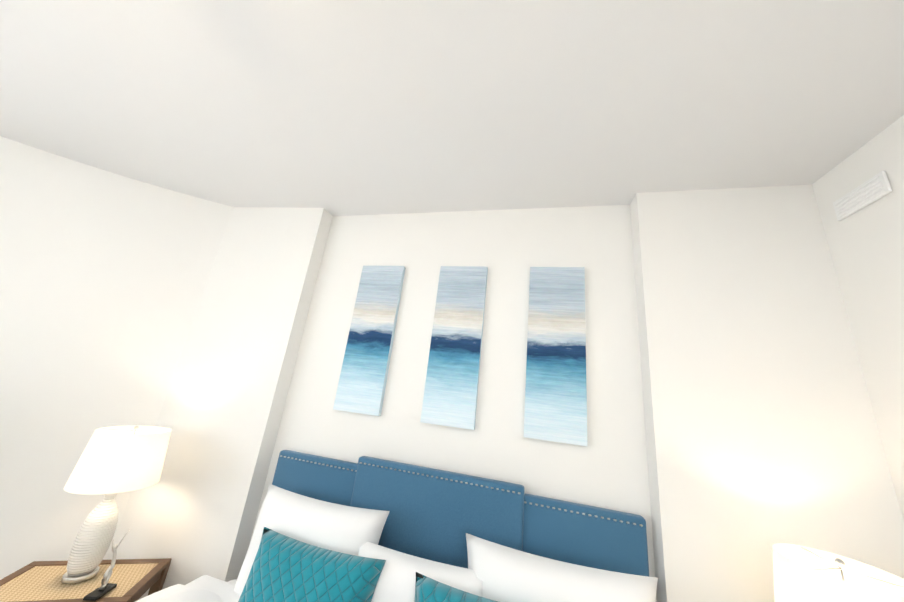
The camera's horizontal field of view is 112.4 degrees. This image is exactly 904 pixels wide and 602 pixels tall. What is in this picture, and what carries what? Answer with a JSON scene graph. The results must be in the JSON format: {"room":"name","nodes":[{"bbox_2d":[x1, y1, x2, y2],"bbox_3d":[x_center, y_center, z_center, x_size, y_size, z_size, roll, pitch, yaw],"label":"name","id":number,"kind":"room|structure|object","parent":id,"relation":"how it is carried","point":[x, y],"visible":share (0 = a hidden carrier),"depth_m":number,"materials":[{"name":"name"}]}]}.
{"room":"bedroom","nodes":[
{"label":"bedroom","id":0,"kind":"room"},
{"bbox_2d":[0,115,903,601],"bbox_3d":[-1.187,0.102,0.002,5.060,2.900,4.090,2,-17,15],"label":"wall","id":1,"kind":"structure","parent":0,"point":[744,367],"depth_m":1.73,"materials":[{"name":"white paint"}]},
{"bbox_2d":[333,266,404,415],"bbox_3d":[-0.530,0.221,1.990,0.310,0.970,0.035,2,-17,15],"label":"picture","id":2,"kind":"object","parent":1,"relation":"attached to","point":[364,374],"visible":0.93,"depth_m":1.96,"materials":[{"name":"fabric"}]},
{"bbox_2d":[420,266,487,429],"bbox_3d":[0.026,0.242,1.846,0.310,0.970,0.035,2,-17,15],"label":"picture","id":3,"kind":"object","parent":1,"relation":"attached to","point":[451,387],"visible":0.93,"depth_m":1.81,"materials":[{"name":"fabric"}]},
{"bbox_2d":[524,267,586,445],"bbox_3d":[0.582,0.263,1.701,0.310,0.970,0.035,2,-17,15],"label":"picture","id":4,"kind":"object","parent":1,"relation":"attached to","point":[555,399],"visible":1,"depth_m":1.67,"materials":[{"name":"fabric"}]},
{"bbox_2d":[833,171,891,220],"bbox_3d":[1.783,-0.453,1.324,0.016,0.100,0.220,2,-17,15],"label":"air vent","id":5,"kind":"object","parent":1,"relation":"attached to","point":[871,190],"visible":1,"depth_m":1.29,"materials":[{"name":"white"}]},
{"bbox_2d":[0,0,903,215],"bbox_3d":[-0.945,-1.255,0.462,4.920,0.001,3.950,2,-17,15],"label":"ceiling","id":6,"kind":"structure","parent":0,"point":[351,107],"depth_m":1.31,"materials":[{"name":"white paint"}]},
{"label":"floor","id":7,"kind":"structure","parent":0,"visible":0},
{"bbox_2d":[0,558,171,601],"bbox_3d":[-1.831,1.632,1.363,0.600,0.619,0.360,11,-17,-14],"label":"nightstand","id":8,"kind":"object","parent":7,"relation":"on","point":[134,580],"visible":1,"depth_m":1.45,"materials":[{"name":"beige wicker"}]},
{"bbox_2d":[83,529,129,600],"bbox_3d":[-1.596,1.225,1.416,0.055,0.236,0.100,8,-17,-5],"label":"figurine","id":9,"kind":"object","parent":8,"relation":"on","point":[104,588],"visible":1,"depth_m":1.40,"materials":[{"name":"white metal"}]},
{"bbox_2d":[61,425,170,583],"bbox_3d":[-1.775,1.015,1.573,0.350,0.686,0.350,2,-17,15],"label":"table lamp","id":10,"kind":"object","parent":8,"relation":"on","point":[113,462],"visible":1,"depth_m":1.51,"materials":[{"name":"white ceramic"}]},
{"bbox_2d":[135,450,657,601],"bbox_3d":[-0.493,1.199,0.545,2.276,1.271,2.075,2,-17,15],"label":"bed","id":11,"kind":"object","parent":7,"relation":"on","point":[367,529],"visible":1,"depth_m":1.38,"materials":[{"name":"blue fabric"}]},
{"bbox_3d":[1.064,1.769,0.709,0.600,0.619,0.360,2,-17,15],"label":"nightstand","id":12,"kind":"object","parent":7,"relation":"on","visible":0},
{"bbox_2d":[772,543,903,601],"bbox_3d":[1.184,1.280,0.863,0.350,0.948,0.433,2,-17,15],"label":"table lamp","id":13,"kind":"object","parent":12,"relation":"on","point":[804,574],"visible":1,"depth_m":0.95,"materials":[{"name":"white fabric"}]}
]}

